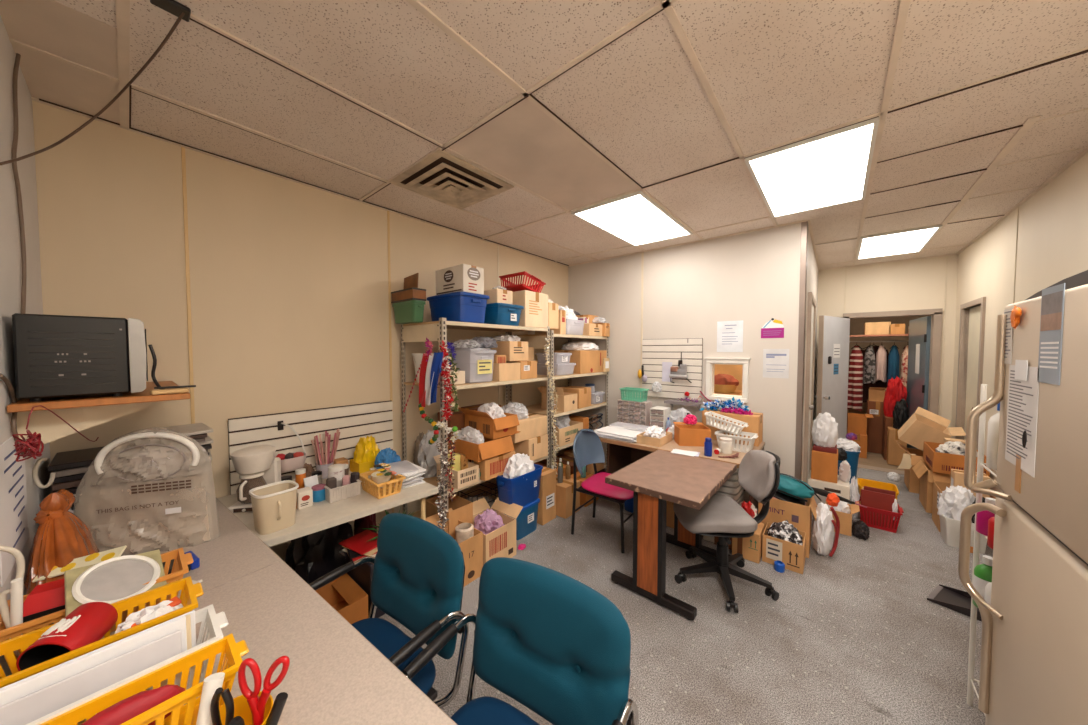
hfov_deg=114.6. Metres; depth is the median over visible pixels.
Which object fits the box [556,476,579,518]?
cardboard box
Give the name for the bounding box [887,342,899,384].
garment
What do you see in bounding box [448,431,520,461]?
cardboard box
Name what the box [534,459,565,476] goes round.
cardboard box
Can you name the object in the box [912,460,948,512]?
cardboard box
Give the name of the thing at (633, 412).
drawer organizer
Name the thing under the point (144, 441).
folder
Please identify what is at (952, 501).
plastic bag
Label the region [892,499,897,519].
paper scraps
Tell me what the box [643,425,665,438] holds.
plastic bag
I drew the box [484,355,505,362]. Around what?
cardboard box
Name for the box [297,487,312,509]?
box
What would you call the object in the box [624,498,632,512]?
storage tote
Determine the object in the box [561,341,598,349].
plastic bag
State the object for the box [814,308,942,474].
door
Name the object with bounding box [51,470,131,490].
flat tray
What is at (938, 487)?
cardboard box
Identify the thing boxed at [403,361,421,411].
chain
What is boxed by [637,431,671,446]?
cardboard box
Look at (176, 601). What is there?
packet
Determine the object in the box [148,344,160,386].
power cord
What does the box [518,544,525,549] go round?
scrap
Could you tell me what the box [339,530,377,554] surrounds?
magazine
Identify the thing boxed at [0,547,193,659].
plastic basket
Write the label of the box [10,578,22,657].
marker
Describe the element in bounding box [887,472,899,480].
crumpled paper
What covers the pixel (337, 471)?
tub
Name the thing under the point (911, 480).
cardboard box
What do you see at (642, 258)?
trim
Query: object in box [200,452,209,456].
folder
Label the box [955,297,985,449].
door
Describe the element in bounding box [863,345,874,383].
garment
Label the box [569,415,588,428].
cardboard box
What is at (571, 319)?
plastic bag
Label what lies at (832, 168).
recessed light
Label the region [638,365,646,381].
tool
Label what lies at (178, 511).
plastic bag
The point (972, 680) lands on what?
wire shelf
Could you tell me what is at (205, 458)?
folder
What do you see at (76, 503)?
flat tray
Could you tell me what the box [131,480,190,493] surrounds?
print
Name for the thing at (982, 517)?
bottle
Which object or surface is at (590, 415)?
coil
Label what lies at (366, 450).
plastic bag
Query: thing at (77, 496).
flat tray
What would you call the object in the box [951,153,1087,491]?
wall
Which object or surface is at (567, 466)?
bottle
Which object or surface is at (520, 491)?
storage tote
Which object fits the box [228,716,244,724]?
screwdriver
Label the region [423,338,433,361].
lei
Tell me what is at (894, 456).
cardboard box
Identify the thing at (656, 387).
plastic bag
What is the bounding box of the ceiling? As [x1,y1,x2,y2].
[0,0,1087,268]
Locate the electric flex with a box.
[0,373,23,454]
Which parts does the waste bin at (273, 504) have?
handle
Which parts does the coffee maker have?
panel, carafe handle, carafe lid, water tank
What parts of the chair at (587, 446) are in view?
leg, backrest, leg, leg, seat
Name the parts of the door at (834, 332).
knob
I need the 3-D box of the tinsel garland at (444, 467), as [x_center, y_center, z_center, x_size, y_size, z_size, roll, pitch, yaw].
[-0.720,0.894,2.475,0.106,0.740,0.098,0,2,-10]
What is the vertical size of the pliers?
0.133 m
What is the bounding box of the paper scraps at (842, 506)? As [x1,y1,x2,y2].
[828,501,850,513]
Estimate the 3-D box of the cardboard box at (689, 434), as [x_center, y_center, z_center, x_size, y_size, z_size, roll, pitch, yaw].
[1.372,0.665,3.259,0.270,0.166,0.256,0,2,7]
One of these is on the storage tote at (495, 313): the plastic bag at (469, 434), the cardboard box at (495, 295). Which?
the cardboard box at (495, 295)
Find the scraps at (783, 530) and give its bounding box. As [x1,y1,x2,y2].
[767,520,802,544]
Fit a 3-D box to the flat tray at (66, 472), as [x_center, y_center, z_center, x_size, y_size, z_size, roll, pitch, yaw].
[-2.078,0.459,1.616,0.308,0.024,0.226,2,3,40]
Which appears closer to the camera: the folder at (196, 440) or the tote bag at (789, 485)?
the folder at (196, 440)
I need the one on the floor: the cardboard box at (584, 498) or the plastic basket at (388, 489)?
the cardboard box at (584, 498)
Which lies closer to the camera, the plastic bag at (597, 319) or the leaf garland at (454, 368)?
the leaf garland at (454, 368)
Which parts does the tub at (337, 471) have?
lid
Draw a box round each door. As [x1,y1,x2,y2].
[803,292,815,483]
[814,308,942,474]
[906,316,930,448]
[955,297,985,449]
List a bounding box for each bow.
[275,453,284,459]
[285,453,293,458]
[293,452,303,457]
[683,414,696,423]
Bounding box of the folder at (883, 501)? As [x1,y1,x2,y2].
[860,489,894,528]
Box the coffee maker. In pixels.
[228,445,280,512]
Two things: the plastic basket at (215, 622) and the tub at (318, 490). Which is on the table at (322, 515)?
the tub at (318, 490)
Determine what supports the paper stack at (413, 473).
on the table at (322, 515)
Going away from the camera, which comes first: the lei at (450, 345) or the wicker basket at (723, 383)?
the lei at (450, 345)
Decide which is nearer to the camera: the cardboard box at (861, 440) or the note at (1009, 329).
the note at (1009, 329)
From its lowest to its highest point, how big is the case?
0.038 m
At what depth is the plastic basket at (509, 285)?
3.39 m
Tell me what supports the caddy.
hanging from the panel at (356, 421)
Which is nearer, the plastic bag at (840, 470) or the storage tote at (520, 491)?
the storage tote at (520, 491)
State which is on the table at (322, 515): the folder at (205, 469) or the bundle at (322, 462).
the bundle at (322, 462)
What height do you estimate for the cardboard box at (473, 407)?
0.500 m
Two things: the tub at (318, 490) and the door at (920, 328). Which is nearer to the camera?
the tub at (318, 490)
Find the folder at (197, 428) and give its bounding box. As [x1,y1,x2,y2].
[142,423,212,440]
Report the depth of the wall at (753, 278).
3.66 m
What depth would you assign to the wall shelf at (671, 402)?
3.66 m
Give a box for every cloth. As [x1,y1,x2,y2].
[24,489,99,594]
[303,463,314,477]
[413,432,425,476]
[826,493,839,506]
[837,448,846,460]
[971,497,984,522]
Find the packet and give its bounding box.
[131,596,181,626]
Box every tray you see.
[48,443,128,471]
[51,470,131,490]
[51,477,130,493]
[52,465,130,483]
[53,450,131,477]
[71,506,77,512]
[72,499,78,506]
[73,477,132,499]
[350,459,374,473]
[716,487,743,500]
[719,484,741,493]
[723,479,738,486]
[729,473,737,479]
[736,491,743,503]
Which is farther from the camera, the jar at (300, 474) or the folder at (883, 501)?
the folder at (883, 501)
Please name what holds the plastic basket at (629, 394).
on the drawer organizer
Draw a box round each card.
[32,545,126,581]
[303,475,318,487]
[603,358,609,371]
[662,362,671,381]
[840,463,850,481]
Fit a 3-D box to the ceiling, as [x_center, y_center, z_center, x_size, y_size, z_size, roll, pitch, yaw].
[1.303,-1.303,2.876,4.120,0.102,6.850,2,3,40]
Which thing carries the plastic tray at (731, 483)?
on the plastic tray at (732, 490)
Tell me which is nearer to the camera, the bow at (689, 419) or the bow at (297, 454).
the bow at (297, 454)
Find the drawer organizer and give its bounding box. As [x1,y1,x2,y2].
[617,399,651,425]
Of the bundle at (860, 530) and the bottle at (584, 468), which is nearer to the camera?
the bundle at (860, 530)
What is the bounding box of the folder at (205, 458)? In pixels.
[199,449,211,461]
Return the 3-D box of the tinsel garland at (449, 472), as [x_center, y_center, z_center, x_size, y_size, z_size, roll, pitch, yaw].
[-0.677,0.758,2.521,0.088,0.516,0.108,2,3,40]
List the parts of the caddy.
hook plate, handle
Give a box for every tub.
[311,484,325,501]
[328,464,344,479]
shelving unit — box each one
[401,318,549,524]
[510,330,607,472]
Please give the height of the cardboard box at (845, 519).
0.234 m
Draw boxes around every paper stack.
[388,460,425,487]
[594,426,641,442]
[609,422,650,431]
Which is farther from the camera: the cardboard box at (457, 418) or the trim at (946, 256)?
the trim at (946, 256)
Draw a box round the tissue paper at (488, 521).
[474,508,504,534]
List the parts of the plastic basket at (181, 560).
handle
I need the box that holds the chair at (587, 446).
[571,429,632,552]
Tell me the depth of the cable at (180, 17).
1.36 m
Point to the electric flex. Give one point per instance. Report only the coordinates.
(6, 381)
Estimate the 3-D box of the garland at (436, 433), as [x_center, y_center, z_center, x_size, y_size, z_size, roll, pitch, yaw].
[-0.843,0.451,2.547,0.234,0.291,0.037,2,3,40]
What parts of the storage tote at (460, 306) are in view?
lid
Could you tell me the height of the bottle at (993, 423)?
0.280 m
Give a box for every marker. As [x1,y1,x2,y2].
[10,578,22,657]
[266,692,287,724]
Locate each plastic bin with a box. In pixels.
[857,478,898,504]
[939,514,987,553]
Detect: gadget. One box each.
[326,477,336,488]
[342,475,349,485]
[351,472,359,482]
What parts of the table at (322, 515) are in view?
leg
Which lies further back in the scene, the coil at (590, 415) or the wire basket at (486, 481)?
the coil at (590, 415)
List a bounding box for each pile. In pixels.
[677,397,697,402]
[700,396,748,411]
[721,407,752,414]
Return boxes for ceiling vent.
[389,149,513,209]
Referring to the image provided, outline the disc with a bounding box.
[64,549,166,616]
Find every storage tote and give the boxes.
[392,300,425,323]
[427,291,489,322]
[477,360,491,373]
[483,303,523,325]
[496,464,542,505]
[505,498,539,539]
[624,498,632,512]
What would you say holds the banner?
hanging from the shelving unit at (433, 330)
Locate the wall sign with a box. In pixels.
[761,318,783,337]
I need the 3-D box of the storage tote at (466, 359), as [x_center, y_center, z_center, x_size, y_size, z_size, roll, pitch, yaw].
[-0.676,0.009,3.007,0.296,0.283,0.236,2,3,40]
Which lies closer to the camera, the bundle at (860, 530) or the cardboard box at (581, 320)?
the bundle at (860, 530)
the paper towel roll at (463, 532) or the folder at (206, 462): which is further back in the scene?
the paper towel roll at (463, 532)
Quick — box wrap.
[846,433,856,439]
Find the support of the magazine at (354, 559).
on the magazine
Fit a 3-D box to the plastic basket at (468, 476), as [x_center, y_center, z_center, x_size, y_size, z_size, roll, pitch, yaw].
[-0.714,0.859,2.817,0.336,0.183,0.202,2,3,40]
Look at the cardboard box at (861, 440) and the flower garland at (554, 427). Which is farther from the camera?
the cardboard box at (861, 440)
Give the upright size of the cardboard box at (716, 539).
0.290 m
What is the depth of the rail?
5.65 m
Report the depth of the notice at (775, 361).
3.27 m
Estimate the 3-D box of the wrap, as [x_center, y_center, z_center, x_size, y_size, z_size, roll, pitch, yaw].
[3.653,0.873,4.146,0.108,0.081,0.105,2,3,40]
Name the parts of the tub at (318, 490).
lid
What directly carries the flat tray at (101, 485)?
on the flat tray at (77, 496)
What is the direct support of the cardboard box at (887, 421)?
on the floor
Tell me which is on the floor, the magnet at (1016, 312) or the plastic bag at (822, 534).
the plastic bag at (822, 534)
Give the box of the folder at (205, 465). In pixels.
[144,463,210,478]
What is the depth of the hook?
0.92 m
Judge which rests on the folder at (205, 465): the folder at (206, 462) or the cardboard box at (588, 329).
the folder at (206, 462)
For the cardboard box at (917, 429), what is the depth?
3.95 m
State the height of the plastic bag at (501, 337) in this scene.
0.067 m
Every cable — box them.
[0,13,184,164]
[11,53,26,313]
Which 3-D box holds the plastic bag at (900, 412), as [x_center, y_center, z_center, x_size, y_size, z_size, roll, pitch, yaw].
[4.971,0.715,4.865,0.166,0.420,0.117,2,3,40]
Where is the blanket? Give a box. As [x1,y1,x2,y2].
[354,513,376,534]
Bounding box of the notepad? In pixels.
[149,388,188,394]
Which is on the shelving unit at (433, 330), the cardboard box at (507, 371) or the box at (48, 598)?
the cardboard box at (507, 371)
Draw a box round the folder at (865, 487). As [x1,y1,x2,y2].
[864,486,895,498]
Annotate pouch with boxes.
[81,684,184,724]
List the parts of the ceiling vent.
plate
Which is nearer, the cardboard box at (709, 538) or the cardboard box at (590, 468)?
the cardboard box at (709, 538)
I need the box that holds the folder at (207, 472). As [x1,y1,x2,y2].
[141,471,211,482]
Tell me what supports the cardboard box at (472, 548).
on the floor
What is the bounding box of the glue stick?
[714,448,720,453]
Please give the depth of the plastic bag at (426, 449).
2.87 m
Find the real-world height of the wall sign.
0.186 m
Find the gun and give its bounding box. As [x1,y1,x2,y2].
[669,352,691,382]
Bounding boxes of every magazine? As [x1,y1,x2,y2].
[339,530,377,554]
[342,546,377,555]
[346,531,376,558]
[352,552,376,560]
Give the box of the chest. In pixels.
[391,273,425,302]
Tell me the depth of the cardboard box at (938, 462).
3.26 m
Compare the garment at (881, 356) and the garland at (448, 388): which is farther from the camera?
the garment at (881, 356)
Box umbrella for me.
[812,487,866,507]
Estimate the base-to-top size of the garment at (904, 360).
0.944 m
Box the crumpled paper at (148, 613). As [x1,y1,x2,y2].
[114,600,182,633]
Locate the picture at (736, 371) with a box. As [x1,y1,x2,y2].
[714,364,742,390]
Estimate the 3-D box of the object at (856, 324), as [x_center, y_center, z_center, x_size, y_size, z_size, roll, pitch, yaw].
[6.485,-0.027,7.028,3.300,2.750,0.100,2,3,40]
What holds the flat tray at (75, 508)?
on the flat tray
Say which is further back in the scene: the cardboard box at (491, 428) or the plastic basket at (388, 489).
the cardboard box at (491, 428)
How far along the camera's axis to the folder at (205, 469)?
1.76 m
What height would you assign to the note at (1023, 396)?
0.300 m
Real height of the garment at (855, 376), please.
1.176 m
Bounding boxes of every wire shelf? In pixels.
[971,679,985,714]
[980,463,996,477]
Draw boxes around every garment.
[847,344,862,410]
[861,345,888,402]
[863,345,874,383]
[875,344,886,381]
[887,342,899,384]
[900,344,908,388]
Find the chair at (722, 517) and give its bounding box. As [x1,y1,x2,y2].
[673,450,779,612]
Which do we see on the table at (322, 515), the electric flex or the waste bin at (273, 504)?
the waste bin at (273, 504)
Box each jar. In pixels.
[281,475,291,480]
[295,468,305,488]
[311,470,322,483]
[344,464,348,474]
[720,437,731,453]
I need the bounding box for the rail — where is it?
[849,340,908,342]
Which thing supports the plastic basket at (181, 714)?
on the work table at (335, 675)
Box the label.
[562,356,567,361]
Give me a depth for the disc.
1.04 m
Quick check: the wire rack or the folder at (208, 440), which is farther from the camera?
the folder at (208, 440)
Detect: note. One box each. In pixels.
[1004,308,1012,363]
[1005,365,1038,477]
[1015,360,1027,380]
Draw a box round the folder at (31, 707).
[0,630,181,724]
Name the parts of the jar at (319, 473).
lid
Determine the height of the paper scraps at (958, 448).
0.193 m
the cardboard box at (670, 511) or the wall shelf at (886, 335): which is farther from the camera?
the wall shelf at (886, 335)
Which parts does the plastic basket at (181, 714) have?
handle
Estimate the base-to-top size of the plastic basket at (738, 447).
0.133 m
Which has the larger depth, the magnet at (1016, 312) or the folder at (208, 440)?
the folder at (208, 440)
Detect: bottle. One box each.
[558,463,562,482]
[566,462,569,478]
[581,465,585,477]
[666,417,670,428]
[972,555,992,607]
[976,497,995,535]
[984,582,991,605]
[986,403,999,469]
[987,517,994,548]
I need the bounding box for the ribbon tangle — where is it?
[12,405,98,461]
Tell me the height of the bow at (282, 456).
0.044 m
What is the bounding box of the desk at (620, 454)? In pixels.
[599,437,764,514]
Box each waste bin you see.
[249,480,298,534]
[836,438,860,483]
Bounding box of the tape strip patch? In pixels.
[1014,454,1021,492]
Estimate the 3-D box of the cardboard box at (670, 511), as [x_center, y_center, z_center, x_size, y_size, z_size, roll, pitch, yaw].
[1.260,1.335,3.223,0.250,0.301,0.281,2,3,40]
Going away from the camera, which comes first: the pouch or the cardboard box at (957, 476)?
the pouch
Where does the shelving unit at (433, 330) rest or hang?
on the floor
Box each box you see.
[23,578,64,622]
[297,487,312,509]
[315,573,367,623]
[333,457,347,463]
[346,552,385,617]
[425,495,472,537]
[426,508,482,585]
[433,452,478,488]
[435,264,483,294]
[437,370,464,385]
[438,409,464,434]
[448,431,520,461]
[448,452,460,470]
[457,452,467,469]
[458,408,518,439]
[461,403,500,410]
[468,451,514,480]
[473,497,522,564]
[479,355,519,380]
[484,289,512,303]
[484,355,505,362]
[487,341,527,360]
[506,361,536,378]
[509,413,546,442]
[513,290,547,327]
[513,434,547,460]
[528,347,533,360]
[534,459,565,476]
[535,310,565,333]
[537,467,555,524]
[538,386,576,411]
[548,302,558,329]
[554,350,605,373]
[554,420,582,446]
[554,454,586,474]
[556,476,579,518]
[559,386,590,408]
[564,448,603,473]
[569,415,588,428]
[570,471,598,506]
[572,323,602,336]
[576,315,597,323]
[578,317,588,323]
[596,323,609,336]
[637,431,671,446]
[666,501,673,527]
[673,422,710,446]
[702,409,762,446]
[703,535,713,542]
[714,537,731,549]
[732,523,764,563]
[758,496,816,557]
[762,522,805,573]
[808,470,849,499]
[811,447,837,482]
[812,494,849,513]
[813,444,836,453]
[825,501,859,535]
[847,413,873,434]
[852,433,866,458]
[864,322,890,334]
[866,400,883,453]
[868,387,886,401]
[882,414,892,459]
[886,427,906,465]
[889,324,904,333]
[896,441,923,493]
[898,407,965,450]
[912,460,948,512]
[923,441,989,475]
[932,471,995,531]
[944,438,964,443]
[950,469,990,497]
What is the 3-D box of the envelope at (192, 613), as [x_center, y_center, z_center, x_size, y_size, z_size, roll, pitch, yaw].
[-1.023,0.733,0.807,0.014,0.145,0.310,2,3,40]
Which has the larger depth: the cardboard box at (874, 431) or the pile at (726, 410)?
the cardboard box at (874, 431)
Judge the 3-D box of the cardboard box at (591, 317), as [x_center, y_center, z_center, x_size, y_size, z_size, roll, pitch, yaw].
[0.532,-0.525,4.350,0.200,0.117,0.235,2,3,40]
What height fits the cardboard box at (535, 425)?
0.184 m
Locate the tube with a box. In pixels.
[196,672,224,724]
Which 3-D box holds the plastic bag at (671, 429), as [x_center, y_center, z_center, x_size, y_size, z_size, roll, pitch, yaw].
[1.299,0.676,3.440,0.169,0.129,0.124,2,3,40]
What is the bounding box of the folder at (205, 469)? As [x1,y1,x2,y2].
[146,467,210,482]
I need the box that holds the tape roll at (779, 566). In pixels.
[774,560,784,572]
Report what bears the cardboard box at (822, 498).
on the floor
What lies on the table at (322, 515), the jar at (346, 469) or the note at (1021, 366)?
the jar at (346, 469)
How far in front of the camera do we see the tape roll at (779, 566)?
2.52 m
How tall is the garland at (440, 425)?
0.175 m
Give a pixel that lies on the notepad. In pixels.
(173, 390)
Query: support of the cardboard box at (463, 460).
in the plastic basket at (468, 476)
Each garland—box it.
[418,403,438,444]
[435,437,449,531]
[436,421,458,441]
[439,340,453,420]
[444,353,459,411]
[444,434,455,501]
[543,337,558,474]
[551,380,559,450]
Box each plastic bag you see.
[77,432,214,553]
[285,522,352,583]
[353,435,379,464]
[374,447,400,468]
[417,430,439,477]
[452,339,480,347]
[456,426,483,443]
[471,336,497,347]
[478,402,505,418]
[492,286,505,289]
[494,334,520,340]
[501,402,528,419]
[503,453,534,479]
[554,414,569,428]
[559,305,577,334]
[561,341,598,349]
[592,317,605,322]
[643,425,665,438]
[652,381,661,391]
[667,425,673,437]
[669,407,691,426]
[811,502,839,556]
[812,412,837,447]
[838,460,850,480]
[850,476,859,519]
[893,399,908,428]
[937,485,975,522]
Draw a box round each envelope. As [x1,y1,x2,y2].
[0,610,195,690]
[0,616,188,705]
[186,614,191,674]
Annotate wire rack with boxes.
[967,384,1004,714]
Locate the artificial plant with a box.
[361,507,411,540]
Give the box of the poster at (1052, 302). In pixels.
[1037,283,1064,384]
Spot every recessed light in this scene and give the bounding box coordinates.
[571,191,692,245]
[745,116,879,217]
[856,225,942,259]
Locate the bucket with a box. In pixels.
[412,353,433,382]
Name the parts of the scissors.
handle, handle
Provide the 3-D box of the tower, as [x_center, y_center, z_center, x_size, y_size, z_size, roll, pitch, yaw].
[1.236,0.607,3.713,0.150,0.250,0.200,2,3,40]
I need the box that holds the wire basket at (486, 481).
[452,481,497,502]
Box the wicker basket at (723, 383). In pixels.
[714,374,738,392]
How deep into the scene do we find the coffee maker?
1.92 m
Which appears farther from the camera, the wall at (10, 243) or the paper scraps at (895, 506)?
the paper scraps at (895, 506)
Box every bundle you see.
[311,429,339,476]
[370,463,396,487]
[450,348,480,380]
[852,520,869,539]
[883,376,907,416]
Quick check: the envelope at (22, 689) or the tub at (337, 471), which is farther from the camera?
the tub at (337, 471)
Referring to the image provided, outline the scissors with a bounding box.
[238,655,289,724]
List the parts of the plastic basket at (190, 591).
handle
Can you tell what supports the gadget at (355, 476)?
in the crate
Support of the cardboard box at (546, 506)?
on the floor
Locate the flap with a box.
[897,453,915,468]
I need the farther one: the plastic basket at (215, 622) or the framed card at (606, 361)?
the framed card at (606, 361)
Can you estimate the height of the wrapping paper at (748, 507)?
0.184 m
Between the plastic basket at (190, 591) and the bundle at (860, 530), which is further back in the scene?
the bundle at (860, 530)
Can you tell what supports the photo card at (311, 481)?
on the table at (322, 515)
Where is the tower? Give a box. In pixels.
[650,406,670,430]
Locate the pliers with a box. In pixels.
[210,687,233,724]
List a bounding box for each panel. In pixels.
[228,400,392,494]
[642,338,702,400]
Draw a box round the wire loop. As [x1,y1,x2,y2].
[32,457,55,488]
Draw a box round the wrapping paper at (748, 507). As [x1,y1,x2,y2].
[739,501,756,517]
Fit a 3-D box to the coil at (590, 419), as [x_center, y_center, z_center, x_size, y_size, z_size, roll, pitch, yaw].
[0.493,0.743,4.255,0.249,0.215,0.114,2,3,40]
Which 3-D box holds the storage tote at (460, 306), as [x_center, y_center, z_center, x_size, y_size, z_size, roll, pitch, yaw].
[-0.715,-0.436,2.890,0.507,0.235,0.307,2,3,40]
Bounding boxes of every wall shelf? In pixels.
[7,381,190,448]
[664,399,702,410]
[850,334,908,336]
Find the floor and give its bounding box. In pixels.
[379,432,992,724]
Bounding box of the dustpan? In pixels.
[927,584,981,620]
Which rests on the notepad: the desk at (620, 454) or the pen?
the pen
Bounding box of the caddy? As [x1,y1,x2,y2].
[274,421,306,472]
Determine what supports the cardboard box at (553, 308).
on the shelving unit at (537, 341)
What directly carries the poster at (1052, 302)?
attached to the refrigerator
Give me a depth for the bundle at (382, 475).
2.15 m
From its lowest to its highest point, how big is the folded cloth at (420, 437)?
0.360 m
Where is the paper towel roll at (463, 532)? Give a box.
[455,523,473,543]
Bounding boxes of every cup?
[16,602,117,671]
[219,691,272,724]
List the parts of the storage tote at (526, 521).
lid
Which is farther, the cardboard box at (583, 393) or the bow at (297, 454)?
the cardboard box at (583, 393)
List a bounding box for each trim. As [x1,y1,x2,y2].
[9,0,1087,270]
[39,8,1087,265]
[181,147,194,423]
[387,210,393,512]
[498,245,499,404]
[640,252,643,396]
[795,221,807,480]
[844,267,846,312]
[940,256,947,424]
[1012,207,1018,303]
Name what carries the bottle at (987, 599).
on the wire rack
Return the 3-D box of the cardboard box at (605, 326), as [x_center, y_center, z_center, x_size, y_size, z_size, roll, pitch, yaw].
[0.657,-0.406,4.402,0.332,0.165,0.116,2,3,40]
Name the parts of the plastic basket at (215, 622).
handle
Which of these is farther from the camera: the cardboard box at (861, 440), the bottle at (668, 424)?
the cardboard box at (861, 440)
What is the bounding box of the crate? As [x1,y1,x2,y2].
[324,477,361,502]
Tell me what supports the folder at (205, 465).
on the folder at (205, 469)
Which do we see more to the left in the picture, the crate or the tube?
the tube
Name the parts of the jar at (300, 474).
lid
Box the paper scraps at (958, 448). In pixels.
[935,441,977,456]
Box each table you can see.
[100,561,456,724]
[121,495,282,598]
[217,467,437,546]
[605,450,736,619]
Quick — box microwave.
[12,313,147,401]
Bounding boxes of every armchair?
[309,513,468,708]
[403,557,638,724]
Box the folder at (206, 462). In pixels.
[146,461,210,475]
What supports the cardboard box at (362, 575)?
on the floor
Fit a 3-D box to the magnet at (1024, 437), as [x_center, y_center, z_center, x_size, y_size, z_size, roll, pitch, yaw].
[1.351,0.216,0.981,0.008,0.052,0.009,0,2,9]
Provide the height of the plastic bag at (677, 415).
0.269 m
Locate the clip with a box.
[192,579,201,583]
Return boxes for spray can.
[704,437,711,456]
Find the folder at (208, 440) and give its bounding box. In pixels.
[153,435,212,448]
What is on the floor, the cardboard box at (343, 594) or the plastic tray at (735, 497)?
the cardboard box at (343, 594)
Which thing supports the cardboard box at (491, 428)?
on the cardboard box at (491, 448)
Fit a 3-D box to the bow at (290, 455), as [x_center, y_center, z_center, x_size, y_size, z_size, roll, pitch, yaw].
[-1.645,0.606,2.260,0.057,0.046,0.058,0,2,-1]
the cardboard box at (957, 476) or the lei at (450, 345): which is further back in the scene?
the cardboard box at (957, 476)
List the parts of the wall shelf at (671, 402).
shelf plate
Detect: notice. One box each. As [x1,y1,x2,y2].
[0,436,28,586]
[717,320,742,351]
[763,349,788,378]
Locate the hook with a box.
[0,545,24,656]
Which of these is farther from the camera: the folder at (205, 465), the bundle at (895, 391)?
the bundle at (895, 391)
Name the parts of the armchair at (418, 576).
frame, seat, backrest, frame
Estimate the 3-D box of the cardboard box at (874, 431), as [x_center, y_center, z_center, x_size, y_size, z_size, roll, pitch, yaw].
[5.233,1.004,5.491,0.235,0.801,0.242,2,3,40]
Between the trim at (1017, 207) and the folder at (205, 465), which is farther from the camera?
the trim at (1017, 207)
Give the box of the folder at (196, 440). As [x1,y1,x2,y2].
[138,437,204,449]
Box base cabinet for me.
[714,391,741,395]
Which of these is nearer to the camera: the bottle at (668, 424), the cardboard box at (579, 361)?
the bottle at (668, 424)
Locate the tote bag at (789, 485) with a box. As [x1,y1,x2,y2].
[777,473,821,501]
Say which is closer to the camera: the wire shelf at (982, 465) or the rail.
the wire shelf at (982, 465)
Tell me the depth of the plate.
1.16 m
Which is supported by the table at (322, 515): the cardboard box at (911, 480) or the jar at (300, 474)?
the jar at (300, 474)
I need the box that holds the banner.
[419,352,442,406]
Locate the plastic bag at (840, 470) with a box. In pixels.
[838,460,850,480]
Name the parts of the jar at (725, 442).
lid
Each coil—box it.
[586,416,593,429]
[589,413,602,428]
[589,415,598,430]
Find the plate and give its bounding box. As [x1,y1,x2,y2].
[150,0,190,21]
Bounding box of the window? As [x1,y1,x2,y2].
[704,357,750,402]
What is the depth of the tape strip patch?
1.03 m
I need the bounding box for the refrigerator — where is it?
[958,270,1087,724]
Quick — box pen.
[154,385,195,388]
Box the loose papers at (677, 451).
[671,449,699,456]
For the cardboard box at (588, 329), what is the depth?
4.13 m
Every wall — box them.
[0,15,52,676]
[32,101,567,562]
[568,223,818,502]
[814,255,957,437]
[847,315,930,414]
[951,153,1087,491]
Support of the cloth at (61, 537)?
on the work table at (234, 552)
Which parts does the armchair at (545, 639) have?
frame, seat, backrest, frame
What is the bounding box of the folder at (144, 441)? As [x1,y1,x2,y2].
[140,433,206,444]
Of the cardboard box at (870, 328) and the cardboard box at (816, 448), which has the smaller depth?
the cardboard box at (816, 448)
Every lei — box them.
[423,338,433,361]
[446,341,455,365]
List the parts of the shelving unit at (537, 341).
post, panel, post, shelf, shelf, shelf, post, post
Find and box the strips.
[718,453,738,457]
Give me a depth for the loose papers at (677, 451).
2.93 m
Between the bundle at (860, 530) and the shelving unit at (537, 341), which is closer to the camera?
the bundle at (860, 530)
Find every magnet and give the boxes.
[1010,305,1021,328]
[1022,431,1026,447]
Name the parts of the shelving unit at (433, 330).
post, panel, shelf, post, shelf, shelf, shelf, post, post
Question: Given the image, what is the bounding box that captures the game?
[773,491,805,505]
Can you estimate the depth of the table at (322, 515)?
1.94 m
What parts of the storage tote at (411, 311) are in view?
lid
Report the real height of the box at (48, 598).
0.062 m
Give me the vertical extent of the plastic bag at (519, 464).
0.252 m
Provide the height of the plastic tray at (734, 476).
0.045 m
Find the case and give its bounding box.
[162,551,199,573]
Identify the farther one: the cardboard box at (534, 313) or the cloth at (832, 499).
the cardboard box at (534, 313)
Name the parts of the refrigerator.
handle, handle, fridge door, freezer door, trim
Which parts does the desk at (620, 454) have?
panel, modesty panel, panel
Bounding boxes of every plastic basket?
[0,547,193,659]
[0,576,203,687]
[26,604,228,724]
[40,633,248,724]
[360,468,405,498]
[499,271,545,292]
[619,387,648,401]
[704,411,748,434]
[715,429,757,452]
[855,496,903,532]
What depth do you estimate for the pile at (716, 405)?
3.36 m
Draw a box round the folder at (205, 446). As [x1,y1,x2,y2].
[183,443,211,449]
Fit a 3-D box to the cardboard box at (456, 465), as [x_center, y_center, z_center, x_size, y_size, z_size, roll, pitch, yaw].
[-0.736,0.833,2.794,0.120,0.200,0.080,2,3,40]
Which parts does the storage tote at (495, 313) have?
lid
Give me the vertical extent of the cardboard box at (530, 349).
0.299 m
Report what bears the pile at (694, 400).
on the wall shelf at (671, 402)
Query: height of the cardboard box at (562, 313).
0.254 m
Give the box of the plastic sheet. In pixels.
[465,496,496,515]

